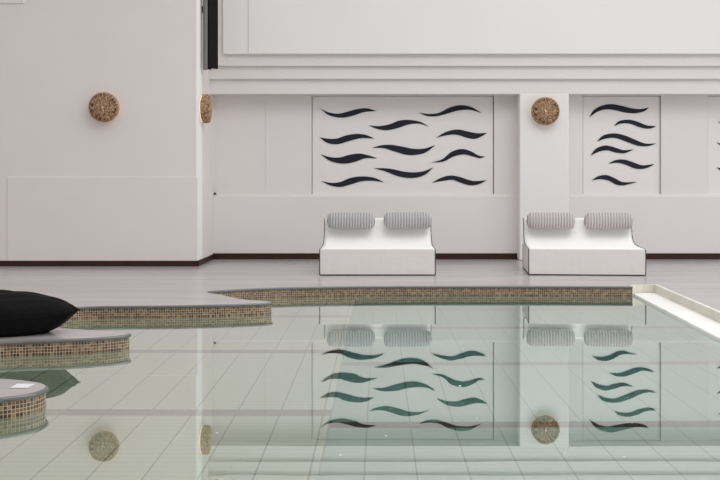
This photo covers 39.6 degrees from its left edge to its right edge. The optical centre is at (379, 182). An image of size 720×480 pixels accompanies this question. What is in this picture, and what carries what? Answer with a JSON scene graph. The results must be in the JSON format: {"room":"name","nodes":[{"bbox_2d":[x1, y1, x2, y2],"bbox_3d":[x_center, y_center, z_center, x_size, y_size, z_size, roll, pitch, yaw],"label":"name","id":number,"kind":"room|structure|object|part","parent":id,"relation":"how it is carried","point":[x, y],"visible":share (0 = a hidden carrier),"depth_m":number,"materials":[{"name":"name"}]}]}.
{"room":"indoor swimming pool","nodes":[
{"label":"indoor swimming pool","id":0,"kind":"room"},
{"bbox_2d":[0,0,212,260],"bbox_3d":[-8.908,-2.220,16.310,12.185,7.000,1.850,0,0,0],"label":"wall","id":1,"kind":"structure","parent":0,"point":[56,55],"depth_m":15.38,"materials":[{"name":"white paint"}]},
{"bbox_2d":[0,0,23,3],"bbox_3d":[-6.489,-3.441,15.427,2.023,1.358,0.115,0,0,0],"label":"trim","id":2,"kind":"structure","parent":1,"relation":"attached to","point":[1,1],"depth_m":15.37,"materials":[{"name":"white paint"}]},
{"bbox_2d":[0,261,198,265],"bbox_3d":[-8.896,1.238,15.384,12.207,0.085,0.042,0,0,0],"label":"baseboard","id":3,"kind":"structure","parent":1,"relation":"attached to","point":[2,263],"depth_m":15.36,"materials":[{"name":"red wood"}]},
{"bbox_2d":[88,92,119,121],"bbox_3d":[-4.225,-1.160,15.302,0.463,0.461,0.165,0,0,0],"label":"wall lamp","id":4,"kind":"object","parent":1,"relation":"attached to","point":[103,106],"visible":1,"depth_m":15.24,"materials":[{"name":"brown stone"}]},
{"bbox_2d":[7,177,212,260],"bbox_3d":[-4.267,0.594,16.079,2.928,1.372,1.412,0,0,0],"label":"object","id":5,"kind":"structure","parent":1,"relation":"attached to","point":[49,218],"depth_m":15.37,"materials":[{"name":"white paint"}]},
{"bbox_2d":[196,0,201,259],"bbox_3d":[-2.817,-2.265,15.563,0.036,6.910,0.364,0,0,0],"label":"trim","id":6,"kind":"structure","parent":1,"relation":"attached to","point":[198,2],"depth_m":15.51,"materials":[{"name":"white paint"}]},
{"bbox_2d":[200,94,211,122],"bbox_3d":[-2.733,-1.170,15.723,0.165,0.461,0.463,0,0,0],"label":"wall lamp","id":7,"kind":"object","parent":1,"relation":"attached to","point":[206,103],"visible":1,"depth_m":15.57,"materials":[{"name":"stone"}]},
{"bbox_3d":[-2.720,-1.170,15.723,0.121,0.444,0.444,0,0,0],"label":"lamp shade","id":8,"kind":"part","parent":7,"relation":"part of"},
{"bbox_2d":[198,254,213,265],"bbox_3d":[-2.814,1.238,16.075,0.042,0.085,1.420,0,0,0],"label":"baseboard","id":9,"kind":"structure","parent":1,"relation":"attached to","point":[211,257],"depth_m":16.10,"materials":[{"name":"red wood"}]},
{"bbox_2d":[202,0,217,69],"bbox_3d":[-2.742,-2.780,15.744,0.300,2.030,0.246,0,0,41],"label":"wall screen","id":10,"kind":"object","parent":1,"relation":"attached to","point":[210,7],"visible":0.9,"depth_m":15.62,"materials":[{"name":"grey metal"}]},
{"bbox_3d":[-2.724,-2.780,15.604,0.050,2.030,0.056,0,0,41],"label":"rail","id":11,"kind":"part","parent":10,"relation":"part of","materials":[{"name":"grey metal"}]},
{"bbox_3d":[-2.619,-2.795,15.680,0.030,2.000,0.184,0,0,41],"label":"panel","id":12,"kind":"part","parent":10,"relation":"part of","materials":[{"name":"black"}]},
{"bbox_2d":[218,0,224,65],"bbox_3d":[-2.689,-3.822,16.698,0.292,3.796,0.675,0,0,0],"label":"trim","id":13,"kind":"structure","parent":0,"point":[221,57],"depth_m":16.36,"materials":[{"name":"white paint"}]},
{"bbox_2d":[0,259,719,396],"bbox_3d":[0.000,1.294,7.100,30.000,0.028,20.200,0,0,0],"label":"floor","id":14,"kind":"structure","parent":0,"point":[698,280],"depth_m":13.29,"materials":[{"name":"grey tile"}]},
{"bbox_2d":[10,384,34,387],"bbox_3d":[-2.300,1.305,6.430,0.116,0.004,0.124,0,0,3],"label":"plate","id":15,"kind":"object","parent":14,"relation":"on","point":[16,385],"visible":1,"depth_m":6.43,"materials":[{"name":"white ceramic"}]},
{"bbox_2d":[0,290,80,336],"bbox_3d":[-3.461,1.121,8.740,1.644,0.370,0.892,0,0,0],"label":"floor cushion","id":16,"kind":"object","parent":14,"relation":"on","point":[22,313],"visible":1,"depth_m":8.54,"materials":[{"name":"black fabric"}]},
{"bbox_2d":[0,286,632,402],"bbox_3d":[-1.501,1.324,9.180,4.600,0.032,10.810,0,0,30],"label":"pool coping","id":17,"kind":"object","parent":14,"relation":"on","point":[45,390],"visible":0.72,"depth_m":10.74},
{"bbox_2d":[319,218,435,274],"bbox_3d":[-0.035,0.899,14.476,1.611,0.754,1.300,0,0,0],"label":"lounger","id":18,"kind":"object","parent":14,"relation":"on","point":[378,250],"visible":0.88,"depth_m":13.83,"materials":[{"name":"white fabric"}]},
{"bbox_2d":[327,212,374,229],"bbox_3d":[-0.431,0.560,14.866,0.713,0.261,0.256,0,0,1],"label":"bolster pillow","id":19,"kind":"object","parent":18,"relation":"on","point":[340,220],"visible":1,"depth_m":14.76,"materials":[{"name":"white fabric"}]},
{"bbox_3d":[-0.035,0.720,14.478,1.597,0.394,1.286,0,0,0],"label":"backrest","id":20,"kind":"part","parent":18,"relation":"part of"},
{"bbox_2d":[384,212,431,228],"bbox_3d":[0.410,0.557,14.866,0.713,0.262,0.257,0,0,1],"label":"bolster pillow","id":21,"kind":"object","parent":18,"relation":"on","point":[392,220],"visible":1,"depth_m":14.76,"materials":[{"name":"white fabric"}]},
{"bbox_2d":[523,218,645,275],"bbox_3d":[2.915,0.899,14.474,1.611,0.754,1.300,0,0,5],"label":"lounger","id":22,"kind":"object","parent":14,"relation":"on","point":[578,250],"visible":0.93,"depth_m":13.88,"materials":[{"name":"white fabric"}]},
{"bbox_2d":[527,212,574,229],"bbox_3d":[2.542,0.565,14.896,0.713,0.259,0.249,0,0,5],"label":"bolster pillow","id":23,"kind":"object","parent":22,"relation":"on","point":[536,220],"visible":1,"depth_m":14.79,"materials":[{"name":"white fabric"}]},
{"bbox_3d":[2.915,0.720,14.476,1.597,0.394,1.286,0,0,5],"label":"backrest","id":24,"kind":"part","parent":22,"relation":"part of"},
{"bbox_2d":[584,212,632,229],"bbox_3d":[3.389,0.567,14.836,0.713,0.260,0.251,0,0,5],"label":"bolster pillow","id":25,"kind":"object","parent":22,"relation":"on","point":[602,220],"visible":1,"depth_m":14.74,"materials":[{"name":"white fabric"}]},
{"bbox_2d":[631,284,719,340],"bbox_3d":[3.191,1.401,8.086,0.394,0.189,9.590,0,0,2],"label":"step","id":26,"kind":"structure","parent":14,"relation":"on","point":[707,318],"depth_m":11.11,"materials":[{"name":"white stone"}]},
{"bbox_2d":[248,0,719,54],"bbox_3d":[6.424,-3.911,16.668,17.152,3.617,0.735,0,0,0],"label":"wall","id":27,"kind":"structure","parent":0,"point":[275,27],"depth_m":16.30,"materials":[{"name":"white paint"}]},
{"bbox_2d":[223,0,248,54],"bbox_3d":[-2.354,-3.911,16.675,0.425,3.617,0.720,0,0,0],"label":"trim","id":28,"kind":"structure","parent":27,"relation":"attached to","point":[235,12],"depth_m":16.32,"materials":[{"name":"white paint"}]},
{"bbox_2d":[517,94,568,260],"bbox_3d":[2.710,-0.099,16.715,0.817,2.758,0.439,0,0,0],"label":"pillar","id":29,"kind":"structure","parent":0,"point":[542,150],"depth_m":16.50,"materials":[{"name":"white paint"}]},
{"bbox_2d":[531,97,559,124],"bbox_3d":[2.716,-1.180,16.414,0.463,0.461,0.165,0,0,0],"label":"wall lamp","id":30,"kind":"object","parent":29,"relation":"attached to","point":[545,110],"visible":1,"depth_m":16.35,"materials":[{"name":"stone"}]},
{"bbox_2d":[634,294,719,338],"bbox_3d":[0.414,2.195,8.010,5.628,1.570,9.420,0,0,0],"label":"wall","id":31,"kind":"structure","parent":0,"point":[634,294],"depth_m":10.53,"materials":[{"name":"tile"}]},
{"bbox_3d":[6.043,-2.220,17.145,17.915,7.000,0.380,0,0,0],"label":"wall","id":32,"kind":"structure","parent":0,"visible":0},
{"bbox_2d":[213,96,264,193],"bbox_3d":[-2.378,-0.691,16.905,0.901,1.859,0.140,0,0,0],"label":"trim","id":33,"kind":"structure","parent":32,"relation":"attached to","point":[238,121],"depth_m":16.84,"materials":[{"name":"white paint"}]},
{"bbox_2d":[265,96,311,193],"bbox_3d":[-1.540,-0.691,16.902,0.778,1.859,0.146,0,0,0],"label":"trim","id":34,"kind":"structure","parent":32,"relation":"attached to","point":[288,119],"depth_m":16.83,"materials":[{"name":"white paint"}]},
{"bbox_2d":[213,253,516,258],"bbox_3d":[-0.252,1.230,16.806,5.127,0.100,0.058,0,0,0],"label":"baseboard","id":35,"kind":"structure","parent":32,"relation":"attached to","point":[216,255],"depth_m":16.78,"materials":[{"name":"red wood"}]},
{"bbox_2d":[312,96,492,193],"bbox_3d":[0.384,-0.635,16.905,3.045,1.651,0.090,0,0,0],"label":"panel","id":36,"kind":"object","parent":32,"relation":"attached to","point":[361,144],"visible":1,"depth_m":16.87,"materials":[{"name":"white paint"}]},
{"bbox_2d":[209,66,719,78],"bbox_3d":[6.082,-1.867,16.738,17.835,0.314,0.595,0,0,0],"label":"trim","id":37,"kind":"structure","parent":32,"relation":"attached to","point":[223,72],"depth_m":16.44,"materials":[{"name":"white paint"}]},
{"bbox_2d":[209,79,719,95],"bbox_3d":[6.082,-1.642,16.767,17.835,0.348,0.535,0,0,0],"label":"trim","id":38,"kind":"structure","parent":32,"relation":"attached to","point":[217,87],"depth_m":16.50,"materials":[{"name":"white paint"}]},
{"bbox_2d":[213,196,719,252],"bbox_3d":[6.067,0.749,16.883,17.865,1.061,0.185,0,0,0],"label":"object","id":39,"kind":"structure","parent":32,"relation":"attached to","point":[241,224],"depth_m":16.79,"materials":[{"name":"white paint"}]},
{"bbox_2d":[213,194,719,195],"bbox_3d":[6.067,0.215,16.899,17.865,0.049,0.152,0,0,0],"label":"trim","id":40,"kind":"structure","parent":32,"relation":"attached to","point":[213,194],"depth_m":16.82,"materials":[{"name":"white paint"}]},
{"bbox_2d":[225,55,719,65],"bbox_3d":[6.202,-2.065,16.707,17.596,0.297,0.655,0,0,0],"label":"trim","id":41,"kind":"structure","parent":32,"relation":"attached to","point":[230,60],"depth_m":16.38,"materials":[{"name":"white paint"}]},
{"bbox_2d":[493,96,582,193],"bbox_3d":[2.667,-0.691,16.903,1.495,1.859,0.144,0,0,0],"label":"wall panel","id":42,"kind":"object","parent":32,"relation":"attached to","point":[504,107],"depth_m":16.83,"materials":[{"name":"white paint"}]},
{"bbox_2d":[583,96,659,193],"bbox_3d":[4.072,-0.635,16.905,1.291,1.651,0.090,0,0,0],"label":"panel","id":43,"kind":"object","parent":32,"relation":"attached to","point":[621,134],"visible":1,"depth_m":16.87,"materials":[{"name":"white paint"}]},
{"bbox_2d":[646,253,719,258],"bbox_3d":[9.054,1.230,16.806,11.892,0.100,0.058,0,0,0],"label":"baseboard","id":44,"kind":"structure","parent":32,"relation":"attached to","point":[648,255],"depth_m":16.78,"materials":[{"name":"red wood"}]},
{"bbox_2d":[660,96,707,193],"bbox_3d":[5.126,-0.691,16.903,0.791,1.859,0.144,0,0,0],"label":"wall panel","id":45,"kind":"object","parent":32,"relation":"attached to","point":[683,119],"depth_m":16.83,"materials":[{"name":"white paint"}]},
{"bbox_2d":[708,96,719,193],"bbox_3d":[6.324,-0.635,16.905,1.579,1.651,0.090,0,0,0],"label":"panel","id":46,"kind":"object","parent":32,"relation":"attached to","point":[713,101],"visible":1,"depth_m":16.87,"materials":[{"name":"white paint"}]},
{"bbox_3d":[-0.195,2.212,8.048,6.787,1.535,9.350,0,0,0],"label":"wall","id":47,"kind":"structure","parent":0,"visible":0},
{"bbox_2d":[0,288,631,417],"bbox_3d":[-1.497,1.392,9.177,4.570,0.106,10.777,0,0,30],"label":"mosaic band","id":48,"kind":"object","parent":47,"relation":"attached to","point":[28,406],"visible":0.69,"depth_m":10.76,"materials":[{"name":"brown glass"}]},
{"bbox_2d":[0,296,719,479],"bbox_3d":[-0.187,2.232,7.992,6.827,1.595,9.485,0,0,0],"label":"pool water","id":49,"kind":"object","parent":47,"relation":"in","point":[290,390],"visible":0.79,"depth_m":6.85,"materials":[{"name":"clear liquid"}]}
]}

